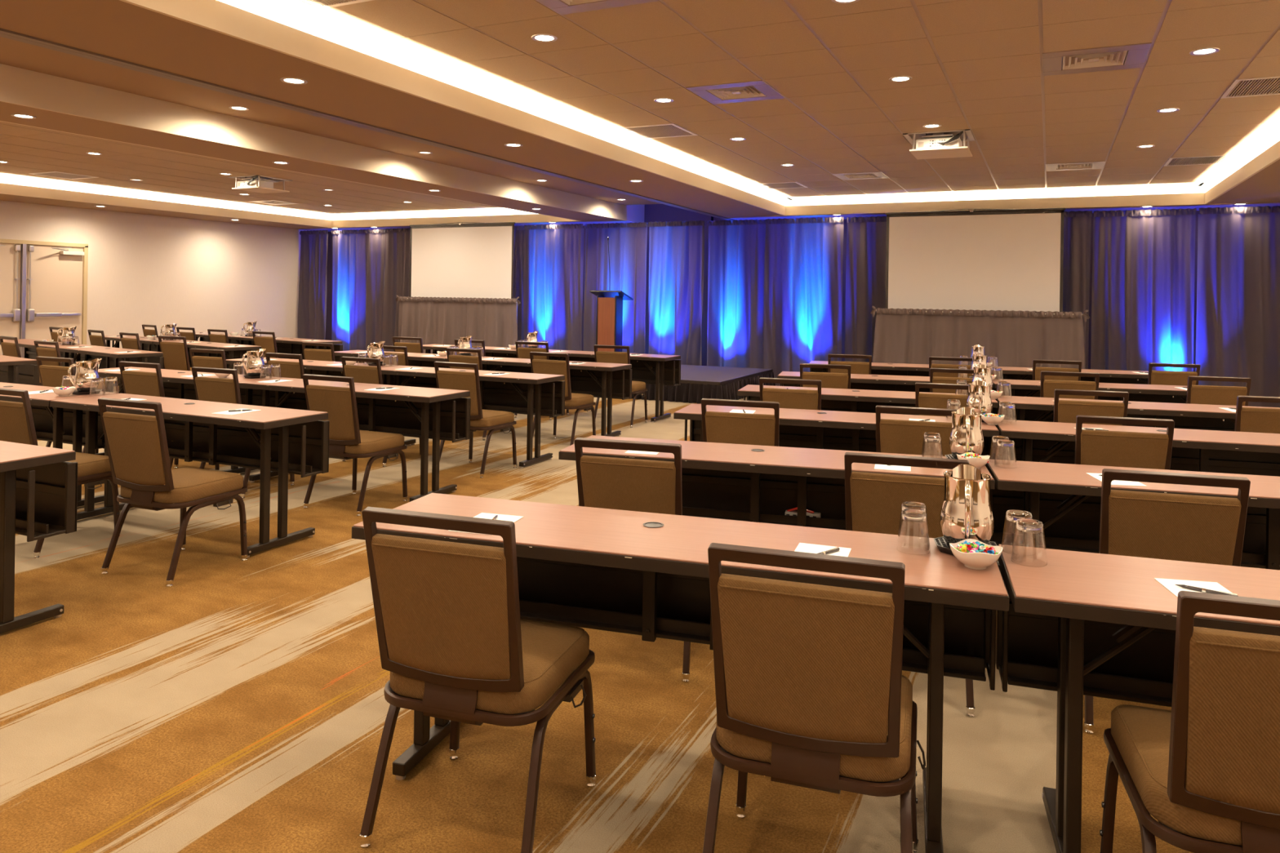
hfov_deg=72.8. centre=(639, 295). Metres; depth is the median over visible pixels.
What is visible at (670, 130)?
ceiling vent
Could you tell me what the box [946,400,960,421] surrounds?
water glass
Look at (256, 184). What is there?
ceiling projector
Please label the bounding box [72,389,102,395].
drip tray
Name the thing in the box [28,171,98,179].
ceiling vent
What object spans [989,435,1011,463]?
water glass
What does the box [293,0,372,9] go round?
ceiling vent
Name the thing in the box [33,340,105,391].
banquet chair
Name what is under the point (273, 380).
notepad
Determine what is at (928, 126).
recessed light
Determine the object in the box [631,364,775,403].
stage
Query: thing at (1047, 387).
banquet chair
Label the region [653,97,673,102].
recessed light
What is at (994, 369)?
water glass
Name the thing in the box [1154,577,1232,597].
notepad
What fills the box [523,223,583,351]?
curtain
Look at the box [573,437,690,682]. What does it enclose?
banquet chair
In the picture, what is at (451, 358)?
banquet chair
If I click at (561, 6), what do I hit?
ceiling vent
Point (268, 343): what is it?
banquet chair
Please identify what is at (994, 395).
candy bowl
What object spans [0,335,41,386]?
banquet chair
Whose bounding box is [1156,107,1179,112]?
recessed light
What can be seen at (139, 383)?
banquet chair
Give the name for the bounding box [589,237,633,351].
lectern
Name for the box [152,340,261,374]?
folding table
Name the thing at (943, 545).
drip tray
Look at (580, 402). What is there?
banquet chair
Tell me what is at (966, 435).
water pitcher
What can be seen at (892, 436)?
banquet chair
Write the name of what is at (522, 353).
banquet chair
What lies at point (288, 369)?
banquet chair
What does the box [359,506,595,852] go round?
banquet chair
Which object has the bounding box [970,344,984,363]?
water pitcher
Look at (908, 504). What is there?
water glass
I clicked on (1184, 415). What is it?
folding table
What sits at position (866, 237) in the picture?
curtain
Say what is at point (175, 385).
folding table
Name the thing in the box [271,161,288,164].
recessed light
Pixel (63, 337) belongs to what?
water glass
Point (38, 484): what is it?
folding table
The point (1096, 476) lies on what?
notepad
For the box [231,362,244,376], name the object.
water glass
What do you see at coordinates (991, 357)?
water glass
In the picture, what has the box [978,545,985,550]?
candy
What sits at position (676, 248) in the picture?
curtain
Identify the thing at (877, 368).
folding table
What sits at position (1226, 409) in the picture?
notepad
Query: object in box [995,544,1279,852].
folding table
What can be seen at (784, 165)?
recessed light
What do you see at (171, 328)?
water pitcher
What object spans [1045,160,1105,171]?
ceiling vent
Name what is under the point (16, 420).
banquet chair
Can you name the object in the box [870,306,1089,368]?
skirt
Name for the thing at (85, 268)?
trim
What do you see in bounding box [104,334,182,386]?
folding table
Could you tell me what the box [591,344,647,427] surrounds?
banquet chair
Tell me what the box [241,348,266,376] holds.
water pitcher
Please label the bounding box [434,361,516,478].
banquet chair
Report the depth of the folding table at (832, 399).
6.51 m
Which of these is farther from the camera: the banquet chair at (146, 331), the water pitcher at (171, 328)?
the banquet chair at (146, 331)
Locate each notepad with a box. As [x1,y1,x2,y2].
[28,390,53,394]
[106,368,138,371]
[114,351,137,352]
[124,398,146,400]
[182,373,216,377]
[211,408,261,414]
[258,379,291,382]
[329,363,346,365]
[364,386,399,391]
[395,367,421,369]
[448,512,523,535]
[484,357,502,359]
[484,372,510,375]
[624,450,658,454]
[729,408,755,413]
[794,542,851,556]
[874,464,911,471]
[909,418,935,422]
[1086,472,1146,486]
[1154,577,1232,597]
[1218,407,1235,412]
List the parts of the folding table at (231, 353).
modesty panel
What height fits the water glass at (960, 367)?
0.108 m
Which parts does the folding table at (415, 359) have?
modesty panel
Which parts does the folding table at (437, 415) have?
modesty panel, panel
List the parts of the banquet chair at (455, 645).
leg, backrest, frame, leg, seat frame, seat, leg, leg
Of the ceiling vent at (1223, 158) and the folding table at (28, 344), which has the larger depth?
the folding table at (28, 344)
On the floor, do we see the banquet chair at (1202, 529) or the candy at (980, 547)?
the banquet chair at (1202, 529)
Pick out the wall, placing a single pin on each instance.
(202, 275)
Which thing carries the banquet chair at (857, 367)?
on the floor
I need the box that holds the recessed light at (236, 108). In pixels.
[228,106,248,110]
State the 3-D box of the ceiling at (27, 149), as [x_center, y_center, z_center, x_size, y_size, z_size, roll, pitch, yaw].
[-6.869,-1.687,9.693,5.700,0.025,14.850,1,0,25]
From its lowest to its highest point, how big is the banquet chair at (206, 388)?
0.894 m
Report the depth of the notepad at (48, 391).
5.72 m
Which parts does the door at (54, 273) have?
vertical rod, closer arm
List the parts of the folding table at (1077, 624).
panel, modesty panel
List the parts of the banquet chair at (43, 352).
backrest, frame, seat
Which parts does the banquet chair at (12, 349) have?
backrest, frame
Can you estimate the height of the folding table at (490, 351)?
0.748 m
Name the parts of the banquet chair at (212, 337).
backrest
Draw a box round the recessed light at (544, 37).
[531,33,557,42]
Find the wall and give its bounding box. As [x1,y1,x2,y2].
[0,200,312,348]
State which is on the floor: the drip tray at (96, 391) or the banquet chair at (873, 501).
the banquet chair at (873, 501)
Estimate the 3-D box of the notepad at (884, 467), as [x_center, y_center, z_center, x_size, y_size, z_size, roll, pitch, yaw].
[1.058,0.709,3.633,0.143,0.002,0.220,1,0,17]
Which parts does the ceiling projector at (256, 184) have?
opening frame, mount plate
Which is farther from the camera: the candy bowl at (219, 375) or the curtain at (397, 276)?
the curtain at (397, 276)
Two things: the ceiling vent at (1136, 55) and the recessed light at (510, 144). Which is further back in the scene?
the recessed light at (510, 144)
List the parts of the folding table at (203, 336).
modesty panel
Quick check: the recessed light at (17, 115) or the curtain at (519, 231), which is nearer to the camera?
the recessed light at (17, 115)
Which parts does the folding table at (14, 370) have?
panel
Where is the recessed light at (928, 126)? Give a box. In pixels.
[922,124,941,128]
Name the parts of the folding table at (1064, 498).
panel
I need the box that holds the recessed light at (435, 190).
[428,189,440,191]
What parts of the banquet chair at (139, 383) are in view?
backrest, frame, leg, leg, leg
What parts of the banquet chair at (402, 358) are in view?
backrest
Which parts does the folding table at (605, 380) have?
modesty panel, panel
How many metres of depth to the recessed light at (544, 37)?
5.32 m
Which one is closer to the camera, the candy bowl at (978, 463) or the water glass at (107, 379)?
the candy bowl at (978, 463)
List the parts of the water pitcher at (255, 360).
handle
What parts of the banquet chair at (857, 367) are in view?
backrest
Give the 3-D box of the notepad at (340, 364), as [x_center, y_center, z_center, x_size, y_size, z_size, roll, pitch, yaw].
[-2.844,0.652,8.242,0.143,0.002,0.220,1,0,26]
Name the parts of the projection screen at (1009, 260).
tension rod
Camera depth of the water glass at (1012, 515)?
2.40 m
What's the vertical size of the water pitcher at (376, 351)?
0.210 m
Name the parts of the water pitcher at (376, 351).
handle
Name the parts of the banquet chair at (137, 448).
leg, backrest, frame, seat, seat frame, leg, leg, leg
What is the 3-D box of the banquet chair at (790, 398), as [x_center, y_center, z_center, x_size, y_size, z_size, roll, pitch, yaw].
[1.093,1.009,6.115,0.499,0.894,0.548,1,0,17]
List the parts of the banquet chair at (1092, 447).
backrest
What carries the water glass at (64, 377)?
on the folding table at (58, 425)
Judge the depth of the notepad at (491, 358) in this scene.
9.24 m
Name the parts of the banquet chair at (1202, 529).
leg, frame, backrest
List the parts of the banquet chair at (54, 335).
frame, backrest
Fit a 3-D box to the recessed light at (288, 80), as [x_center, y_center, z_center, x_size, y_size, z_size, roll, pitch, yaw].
[-2.138,-1.328,5.364,0.160,0.005,0.160,1,0,25]
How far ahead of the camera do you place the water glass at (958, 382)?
6.30 m
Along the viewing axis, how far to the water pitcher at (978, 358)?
7.64 m
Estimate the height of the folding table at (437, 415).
0.748 m
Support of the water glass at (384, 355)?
on the folding table at (310, 366)
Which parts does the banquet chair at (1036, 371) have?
backrest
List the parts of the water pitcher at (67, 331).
handle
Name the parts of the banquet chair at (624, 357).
leg, backrest, frame, leg, seat, seat frame, leg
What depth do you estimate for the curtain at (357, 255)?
17.68 m
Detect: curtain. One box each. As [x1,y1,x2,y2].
[297,230,328,339]
[324,204,1199,374]
[330,228,385,351]
[382,227,410,351]
[512,225,524,347]
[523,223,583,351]
[582,222,648,353]
[647,220,705,365]
[706,218,765,379]
[764,217,844,386]
[844,216,886,362]
[1062,210,1092,368]
[1090,208,1196,371]
[1195,205,1279,407]
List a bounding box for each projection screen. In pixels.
[408,222,515,298]
[885,208,1065,311]
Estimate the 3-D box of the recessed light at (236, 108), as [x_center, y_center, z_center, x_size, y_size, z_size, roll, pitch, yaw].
[-3.434,-1.607,7.436,0.160,0.005,0.160,1,0,25]
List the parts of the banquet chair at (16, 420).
backrest, frame, leg, seat, seat frame, leg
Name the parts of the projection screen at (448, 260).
tension rod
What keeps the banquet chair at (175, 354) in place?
on the floor
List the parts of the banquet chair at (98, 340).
backrest, frame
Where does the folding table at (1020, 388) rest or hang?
on the floor
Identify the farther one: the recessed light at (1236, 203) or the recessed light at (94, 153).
the recessed light at (1236, 203)
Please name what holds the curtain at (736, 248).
hanging from the ceiling at (115, 28)
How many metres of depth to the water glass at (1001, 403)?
5.02 m
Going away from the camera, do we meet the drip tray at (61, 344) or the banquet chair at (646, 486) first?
the banquet chair at (646, 486)
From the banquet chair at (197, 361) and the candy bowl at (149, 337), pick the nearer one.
the banquet chair at (197, 361)
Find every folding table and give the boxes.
[0,338,88,366]
[0,355,39,385]
[0,382,118,506]
[0,440,77,634]
[45,345,164,380]
[49,393,328,557]
[94,366,280,473]
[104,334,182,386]
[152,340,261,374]
[175,332,262,345]
[226,357,397,385]
[238,336,342,361]
[238,377,471,502]
[334,350,448,368]
[351,493,1008,852]
[381,365,564,468]
[422,343,516,358]
[481,356,631,436]
[548,349,680,422]
[558,435,995,530]
[673,403,999,459]
[737,384,998,414]
[777,371,993,392]
[808,360,928,376]
[985,458,1279,569]
[989,366,1148,384]
[991,378,1186,403]
[993,395,1279,431]
[993,419,1279,476]
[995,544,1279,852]
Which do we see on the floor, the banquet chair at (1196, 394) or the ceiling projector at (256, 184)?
the banquet chair at (1196, 394)
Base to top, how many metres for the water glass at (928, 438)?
0.108 m
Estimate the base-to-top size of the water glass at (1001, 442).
0.108 m
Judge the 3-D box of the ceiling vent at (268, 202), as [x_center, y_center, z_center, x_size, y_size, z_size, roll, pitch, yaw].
[-6.530,-1.692,15.504,0.602,0.054,0.602,1,0,25]
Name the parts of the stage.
edge trim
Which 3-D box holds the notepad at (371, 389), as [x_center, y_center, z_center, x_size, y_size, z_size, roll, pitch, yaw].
[-1.845,0.667,6.210,0.143,0.002,0.220,1,0,19]
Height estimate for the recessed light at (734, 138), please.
0.005 m
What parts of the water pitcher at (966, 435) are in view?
handle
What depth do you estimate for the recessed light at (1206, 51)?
5.39 m
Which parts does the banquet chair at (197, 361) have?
backrest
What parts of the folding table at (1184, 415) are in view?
panel, modesty panel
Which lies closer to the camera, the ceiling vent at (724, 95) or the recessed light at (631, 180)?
the ceiling vent at (724, 95)
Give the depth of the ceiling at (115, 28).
7.52 m
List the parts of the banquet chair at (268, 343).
backrest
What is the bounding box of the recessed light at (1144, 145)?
[1136,144,1155,147]
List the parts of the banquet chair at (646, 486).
backrest, frame, leg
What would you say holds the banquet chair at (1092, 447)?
on the floor
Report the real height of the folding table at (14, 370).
0.748 m
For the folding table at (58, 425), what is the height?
0.748 m
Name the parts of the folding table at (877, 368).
modesty panel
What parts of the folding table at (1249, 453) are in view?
panel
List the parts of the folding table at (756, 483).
modesty panel, cord, power strip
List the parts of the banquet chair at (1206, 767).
leg, leg, seat frame, seat, frame, backrest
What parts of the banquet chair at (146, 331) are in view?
backrest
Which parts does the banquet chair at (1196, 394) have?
backrest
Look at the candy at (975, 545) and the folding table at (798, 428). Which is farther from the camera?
the folding table at (798, 428)
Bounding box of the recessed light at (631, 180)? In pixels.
[629,179,643,182]
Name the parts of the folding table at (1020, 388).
modesty panel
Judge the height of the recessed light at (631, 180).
0.005 m
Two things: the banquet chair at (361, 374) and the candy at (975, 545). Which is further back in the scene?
the banquet chair at (361, 374)
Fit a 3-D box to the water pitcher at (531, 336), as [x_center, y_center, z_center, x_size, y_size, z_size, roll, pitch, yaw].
[-1.355,0.553,10.950,0.159,0.210,0.155,1,0,-14]
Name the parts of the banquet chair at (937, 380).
backrest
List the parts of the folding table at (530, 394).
modesty panel, panel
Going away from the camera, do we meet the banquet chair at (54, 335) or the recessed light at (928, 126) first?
the recessed light at (928, 126)
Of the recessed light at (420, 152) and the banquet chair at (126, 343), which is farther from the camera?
the banquet chair at (126, 343)
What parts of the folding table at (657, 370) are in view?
modesty panel, panel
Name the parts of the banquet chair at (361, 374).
backrest, frame, leg, leg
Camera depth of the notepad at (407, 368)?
7.90 m
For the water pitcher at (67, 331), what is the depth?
10.48 m
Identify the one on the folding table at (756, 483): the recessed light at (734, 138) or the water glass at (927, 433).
the water glass at (927, 433)
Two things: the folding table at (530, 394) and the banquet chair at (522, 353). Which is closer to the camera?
the folding table at (530, 394)
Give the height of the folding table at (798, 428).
0.748 m
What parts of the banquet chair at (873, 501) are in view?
backrest, frame, leg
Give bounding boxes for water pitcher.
[57,325,76,343]
[67,358,102,391]
[160,323,177,336]
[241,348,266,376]
[243,320,257,334]
[367,341,385,364]
[457,335,471,355]
[527,331,538,347]
[939,463,994,544]
[948,406,983,457]
[965,380,992,418]
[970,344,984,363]
[970,353,986,376]
[972,364,992,390]
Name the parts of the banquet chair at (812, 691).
leg, leg, backrest, frame, seat frame, seat, leg, leg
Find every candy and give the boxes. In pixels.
[957,543,963,551]
[961,544,968,552]
[969,542,978,549]
[969,547,977,552]
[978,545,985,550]
[987,549,996,554]
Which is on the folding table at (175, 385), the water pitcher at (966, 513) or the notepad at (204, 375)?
the notepad at (204, 375)
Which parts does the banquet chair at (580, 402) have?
leg, backrest, frame, leg, leg, seat, seat frame, leg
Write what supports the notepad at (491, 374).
on the folding table at (530, 394)
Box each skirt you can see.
[395,294,520,353]
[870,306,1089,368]
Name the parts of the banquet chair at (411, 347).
backrest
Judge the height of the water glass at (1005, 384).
0.108 m
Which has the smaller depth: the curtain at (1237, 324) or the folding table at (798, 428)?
the folding table at (798, 428)
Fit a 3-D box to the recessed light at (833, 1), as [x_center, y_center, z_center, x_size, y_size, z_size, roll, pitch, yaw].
[1.078,-1.555,4.533,0.160,0.005,0.160,1,0,25]
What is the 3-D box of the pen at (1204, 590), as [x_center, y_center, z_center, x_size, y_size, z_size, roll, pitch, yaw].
[1.358,0.707,2.085,0.130,0.011,0.009,1,0,41]
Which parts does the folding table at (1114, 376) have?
modesty panel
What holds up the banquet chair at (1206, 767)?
on the floor
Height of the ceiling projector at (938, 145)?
0.469 m
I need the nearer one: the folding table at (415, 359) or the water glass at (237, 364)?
the water glass at (237, 364)
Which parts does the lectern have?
panel, panel, panel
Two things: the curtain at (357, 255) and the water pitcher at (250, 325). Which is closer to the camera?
the water pitcher at (250, 325)
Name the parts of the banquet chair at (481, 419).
leg, backrest, frame, leg, seat, leg, seat frame, leg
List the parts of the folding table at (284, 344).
modesty panel, panel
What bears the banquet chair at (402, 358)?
on the floor
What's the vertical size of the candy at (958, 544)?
0.018 m
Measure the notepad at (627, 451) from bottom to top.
0.002 m
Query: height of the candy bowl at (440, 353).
0.054 m
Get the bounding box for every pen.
[228,408,251,411]
[818,546,839,554]
[1084,427,1108,431]
[1174,584,1237,595]
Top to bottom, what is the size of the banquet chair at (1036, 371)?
0.894 m
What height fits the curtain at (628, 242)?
2.699 m
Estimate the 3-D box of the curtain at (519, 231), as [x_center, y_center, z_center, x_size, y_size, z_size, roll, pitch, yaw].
[-2.692,0.041,16.245,1.214,2.699,0.176,1,0,25]
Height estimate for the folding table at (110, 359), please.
0.748 m
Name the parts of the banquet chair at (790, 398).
backrest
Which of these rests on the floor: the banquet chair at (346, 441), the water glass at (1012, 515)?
the banquet chair at (346, 441)
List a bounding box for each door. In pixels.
[0,243,21,355]
[25,244,84,344]
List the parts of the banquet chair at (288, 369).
backrest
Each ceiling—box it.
[0,0,1279,231]
[0,36,661,204]
[0,63,644,222]
[0,120,498,213]
[320,0,1279,196]
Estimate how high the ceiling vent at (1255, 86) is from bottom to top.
0.039 m
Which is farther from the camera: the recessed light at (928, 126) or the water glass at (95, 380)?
the recessed light at (928, 126)
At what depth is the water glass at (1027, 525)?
2.30 m
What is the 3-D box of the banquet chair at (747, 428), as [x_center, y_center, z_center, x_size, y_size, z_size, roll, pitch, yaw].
[0.603,1.002,4.853,0.499,0.894,0.548,1,0,16]
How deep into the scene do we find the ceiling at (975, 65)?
6.13 m
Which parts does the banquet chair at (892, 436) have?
backrest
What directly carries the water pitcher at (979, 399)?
on the drip tray
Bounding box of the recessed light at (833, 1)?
[831,0,859,3]
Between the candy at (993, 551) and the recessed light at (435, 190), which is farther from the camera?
the recessed light at (435, 190)
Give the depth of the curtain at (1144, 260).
11.78 m
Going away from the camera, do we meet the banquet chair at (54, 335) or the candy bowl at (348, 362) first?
the candy bowl at (348, 362)
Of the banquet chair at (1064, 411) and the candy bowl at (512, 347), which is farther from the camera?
the candy bowl at (512, 347)
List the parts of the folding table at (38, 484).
modesty panel, panel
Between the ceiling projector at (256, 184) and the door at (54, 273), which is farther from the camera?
the door at (54, 273)
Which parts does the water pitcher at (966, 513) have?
handle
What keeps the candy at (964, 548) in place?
in the candy bowl at (977, 561)
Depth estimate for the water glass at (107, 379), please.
5.69 m
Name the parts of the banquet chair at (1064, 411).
backrest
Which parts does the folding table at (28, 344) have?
panel, modesty panel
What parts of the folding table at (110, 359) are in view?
panel, modesty panel, panel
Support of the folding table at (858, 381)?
on the floor
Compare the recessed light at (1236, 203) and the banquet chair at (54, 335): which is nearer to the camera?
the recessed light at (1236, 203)
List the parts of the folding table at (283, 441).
panel, modesty panel, panel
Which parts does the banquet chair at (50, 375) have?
leg, frame, backrest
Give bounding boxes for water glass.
[60,336,69,346]
[61,375,76,390]
[71,336,79,346]
[88,377,105,395]
[102,377,119,394]
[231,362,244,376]
[259,364,271,378]
[269,364,281,377]
[356,352,365,364]
[382,354,391,366]
[388,353,398,365]
[896,508,930,555]
[897,501,929,546]
[920,431,942,457]
[921,435,942,457]
[945,399,959,417]
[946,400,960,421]
[955,380,968,394]
[957,366,968,377]
[989,356,998,367]
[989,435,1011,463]
[992,368,1003,381]
[994,439,1017,468]
[996,381,1008,396]
[997,401,1013,422]
[1000,382,1012,396]
[1000,403,1017,424]
[1000,509,1035,555]
[1010,518,1047,567]
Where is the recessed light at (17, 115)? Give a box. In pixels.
[10,113,36,118]
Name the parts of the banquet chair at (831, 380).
backrest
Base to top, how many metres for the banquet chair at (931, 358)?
0.894 m
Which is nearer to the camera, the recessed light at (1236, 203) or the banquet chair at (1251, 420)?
the banquet chair at (1251, 420)
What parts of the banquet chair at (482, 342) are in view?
backrest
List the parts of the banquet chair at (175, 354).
backrest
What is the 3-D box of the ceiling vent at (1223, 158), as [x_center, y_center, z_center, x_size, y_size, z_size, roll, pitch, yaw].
[6.131,-1.500,9.529,0.602,0.039,0.602,1,0,25]
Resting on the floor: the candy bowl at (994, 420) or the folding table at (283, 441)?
the folding table at (283, 441)
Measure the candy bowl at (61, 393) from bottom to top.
0.054 m
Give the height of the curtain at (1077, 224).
2.699 m
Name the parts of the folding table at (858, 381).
modesty panel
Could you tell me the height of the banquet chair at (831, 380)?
0.894 m
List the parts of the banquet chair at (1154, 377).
backrest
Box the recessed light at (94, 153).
[86,152,102,155]
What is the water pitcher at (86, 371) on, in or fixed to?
on the drip tray at (96, 391)
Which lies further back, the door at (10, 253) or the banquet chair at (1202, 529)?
the door at (10, 253)
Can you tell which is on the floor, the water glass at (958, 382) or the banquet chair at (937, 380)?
the banquet chair at (937, 380)
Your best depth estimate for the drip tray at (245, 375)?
6.86 m
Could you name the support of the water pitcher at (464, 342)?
on the drip tray
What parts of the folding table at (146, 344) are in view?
modesty panel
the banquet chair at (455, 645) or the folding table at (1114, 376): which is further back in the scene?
the folding table at (1114, 376)
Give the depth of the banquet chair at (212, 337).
11.92 m
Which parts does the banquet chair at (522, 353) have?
backrest, frame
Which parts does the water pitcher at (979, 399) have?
handle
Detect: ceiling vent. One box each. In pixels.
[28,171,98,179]
[248,200,299,204]
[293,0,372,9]
[537,0,658,14]
[614,123,697,139]
[685,80,785,104]
[754,182,808,189]
[832,171,888,180]
[1042,42,1151,75]
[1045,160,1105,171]
[1163,154,1236,166]
[1220,75,1279,98]
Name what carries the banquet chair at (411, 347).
on the floor
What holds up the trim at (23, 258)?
attached to the wall
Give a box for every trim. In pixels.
[0,238,88,344]
[19,244,26,358]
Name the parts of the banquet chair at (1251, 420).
backrest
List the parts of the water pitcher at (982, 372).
handle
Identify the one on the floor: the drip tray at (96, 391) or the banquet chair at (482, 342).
the banquet chair at (482, 342)
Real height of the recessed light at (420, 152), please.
0.005 m
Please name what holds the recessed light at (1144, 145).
in the ceiling at (975, 65)
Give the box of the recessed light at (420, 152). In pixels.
[417,151,432,154]
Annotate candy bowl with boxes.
[52,386,75,396]
[146,335,156,339]
[214,373,230,377]
[229,332,238,335]
[345,360,356,364]
[437,351,446,356]
[508,344,515,349]
[949,538,1002,569]
[956,452,990,469]
[982,413,1004,425]
[990,390,1003,399]
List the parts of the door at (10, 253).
vertical rod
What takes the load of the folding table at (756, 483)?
on the floor
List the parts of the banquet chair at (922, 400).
backrest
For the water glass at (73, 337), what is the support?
on the folding table at (110, 359)
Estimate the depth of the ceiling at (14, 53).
7.56 m
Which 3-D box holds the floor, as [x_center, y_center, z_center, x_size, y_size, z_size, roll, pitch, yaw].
[-2.644,1.452,7.623,17.850,0.100,17.150,1,0,25]
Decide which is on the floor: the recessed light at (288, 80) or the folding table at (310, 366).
the folding table at (310, 366)
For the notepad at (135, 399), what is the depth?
5.42 m
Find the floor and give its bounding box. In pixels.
[0,367,1279,852]
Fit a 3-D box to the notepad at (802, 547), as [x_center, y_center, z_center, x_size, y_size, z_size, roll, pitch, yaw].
[0.482,0.701,2.332,0.143,0.002,0.220,1,0,20]
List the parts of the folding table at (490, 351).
modesty panel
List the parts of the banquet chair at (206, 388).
leg, backrest, frame, leg, leg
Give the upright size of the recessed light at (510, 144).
0.005 m
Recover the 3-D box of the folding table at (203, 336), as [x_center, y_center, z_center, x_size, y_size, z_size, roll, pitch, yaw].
[-6.549,0.971,13.539,1.812,0.748,0.504,1,0,34]
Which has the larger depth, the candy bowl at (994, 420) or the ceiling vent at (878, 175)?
the ceiling vent at (878, 175)
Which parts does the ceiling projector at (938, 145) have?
lift post, mount plate, opening frame, lift post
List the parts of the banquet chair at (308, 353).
backrest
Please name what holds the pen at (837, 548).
on the notepad at (802, 547)
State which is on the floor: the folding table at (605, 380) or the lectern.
the folding table at (605, 380)
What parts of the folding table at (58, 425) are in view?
modesty panel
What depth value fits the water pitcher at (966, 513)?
2.36 m
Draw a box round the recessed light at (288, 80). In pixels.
[280,77,307,84]
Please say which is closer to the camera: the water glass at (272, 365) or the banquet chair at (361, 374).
the water glass at (272, 365)
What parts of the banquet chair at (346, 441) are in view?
leg, backrest, frame, leg, seat frame, leg, seat, leg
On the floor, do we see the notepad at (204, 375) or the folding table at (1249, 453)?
the folding table at (1249, 453)
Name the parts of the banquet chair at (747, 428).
backrest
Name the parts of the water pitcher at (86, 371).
handle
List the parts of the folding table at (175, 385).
modesty panel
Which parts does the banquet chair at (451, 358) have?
backrest, frame, leg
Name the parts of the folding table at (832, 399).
modesty panel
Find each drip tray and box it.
[59,342,76,345]
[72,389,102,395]
[244,374,266,378]
[367,363,386,365]
[933,536,997,555]
[944,453,958,459]
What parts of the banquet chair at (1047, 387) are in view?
backrest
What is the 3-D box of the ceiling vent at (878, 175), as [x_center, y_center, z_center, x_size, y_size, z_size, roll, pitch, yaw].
[2.823,-1.556,11.090,0.602,0.054,0.602,1,0,25]
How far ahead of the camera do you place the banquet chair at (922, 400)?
5.70 m
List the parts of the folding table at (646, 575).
modesty panel, panel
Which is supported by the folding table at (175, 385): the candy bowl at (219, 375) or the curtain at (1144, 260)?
the candy bowl at (219, 375)
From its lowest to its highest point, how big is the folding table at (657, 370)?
0.748 m
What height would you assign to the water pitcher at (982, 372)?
0.210 m
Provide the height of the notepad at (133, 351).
0.002 m
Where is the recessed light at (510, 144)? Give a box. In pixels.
[504,142,522,146]
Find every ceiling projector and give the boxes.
[227,174,292,193]
[902,128,974,159]
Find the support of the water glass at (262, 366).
on the folding table at (175, 385)
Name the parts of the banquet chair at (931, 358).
backrest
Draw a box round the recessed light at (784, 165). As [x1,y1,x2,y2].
[781,164,794,166]
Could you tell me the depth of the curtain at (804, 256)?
13.73 m
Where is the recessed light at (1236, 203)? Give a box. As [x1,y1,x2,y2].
[1232,203,1248,204]
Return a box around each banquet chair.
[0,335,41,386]
[0,387,119,558]
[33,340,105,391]
[35,355,98,453]
[48,326,103,378]
[87,329,114,382]
[97,397,247,586]
[118,360,219,471]
[119,332,141,350]
[142,324,158,337]
[157,335,191,371]
[176,327,196,341]
[189,348,226,368]
[191,366,294,498]
[207,328,229,343]
[252,331,278,358]
[265,352,304,378]
[302,342,335,361]
[302,373,407,516]
[341,356,421,466]
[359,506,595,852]
[382,345,408,365]
[392,336,423,353]
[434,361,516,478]
[446,347,511,440]
[454,338,485,356]
[514,341,568,420]
[529,351,595,445]
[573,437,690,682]
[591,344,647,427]
[701,398,779,446]
[702,542,925,852]
[759,377,821,410]
[800,363,851,389]
[827,354,871,374]
[844,452,975,717]
[875,405,957,456]
[915,382,968,417]
[928,356,972,377]
[929,368,973,394]
[1032,359,1081,381]
[1040,370,1099,399]
[1053,388,1128,426]
[1074,414,1174,470]
[1084,468,1250,733]
[1099,591,1279,852]
[1147,362,1200,386]
[1186,375,1251,406]
[1234,395,1279,433]
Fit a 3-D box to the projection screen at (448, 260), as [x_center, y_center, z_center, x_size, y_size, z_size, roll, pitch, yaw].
[-3.302,0.009,16.131,2.380,2.740,0.262,1,0,25]
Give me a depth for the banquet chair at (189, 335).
12.39 m
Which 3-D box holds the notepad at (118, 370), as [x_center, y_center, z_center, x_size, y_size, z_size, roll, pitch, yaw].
[-4.394,0.630,7.370,0.143,0.002,0.220,1,0,28]
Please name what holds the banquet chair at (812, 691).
on the floor
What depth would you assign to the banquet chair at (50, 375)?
6.79 m
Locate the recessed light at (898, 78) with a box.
[888,75,912,81]
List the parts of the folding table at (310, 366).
modesty panel, panel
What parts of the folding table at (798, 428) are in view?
panel, modesty panel, panel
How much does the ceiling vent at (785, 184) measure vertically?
0.039 m
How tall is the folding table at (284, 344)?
0.748 m
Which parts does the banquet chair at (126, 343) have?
backrest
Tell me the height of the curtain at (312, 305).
2.699 m
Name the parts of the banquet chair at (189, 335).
backrest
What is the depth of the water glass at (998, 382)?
6.32 m
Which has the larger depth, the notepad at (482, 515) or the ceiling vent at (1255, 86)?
the ceiling vent at (1255, 86)
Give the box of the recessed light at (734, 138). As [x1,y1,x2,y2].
[729,137,746,140]
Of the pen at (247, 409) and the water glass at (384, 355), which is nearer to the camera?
the pen at (247, 409)
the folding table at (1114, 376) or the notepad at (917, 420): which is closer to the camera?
the notepad at (917, 420)
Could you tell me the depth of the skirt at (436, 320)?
15.81 m
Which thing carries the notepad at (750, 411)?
on the folding table at (798, 428)
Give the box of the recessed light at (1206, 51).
[1189,47,1219,55]
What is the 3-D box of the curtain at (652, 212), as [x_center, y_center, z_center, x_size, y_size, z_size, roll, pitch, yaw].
[1.031,-0.345,15.356,17.450,3.600,0.150,1,0,25]
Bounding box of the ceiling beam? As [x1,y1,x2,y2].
[0,27,734,220]
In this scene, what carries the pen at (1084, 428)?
on the notepad
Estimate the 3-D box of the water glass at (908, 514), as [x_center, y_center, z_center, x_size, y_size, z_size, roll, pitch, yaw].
[0.758,0.651,2.406,0.090,0.108,0.090,1,0,-36]
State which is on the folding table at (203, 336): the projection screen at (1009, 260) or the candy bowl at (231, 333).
the candy bowl at (231, 333)

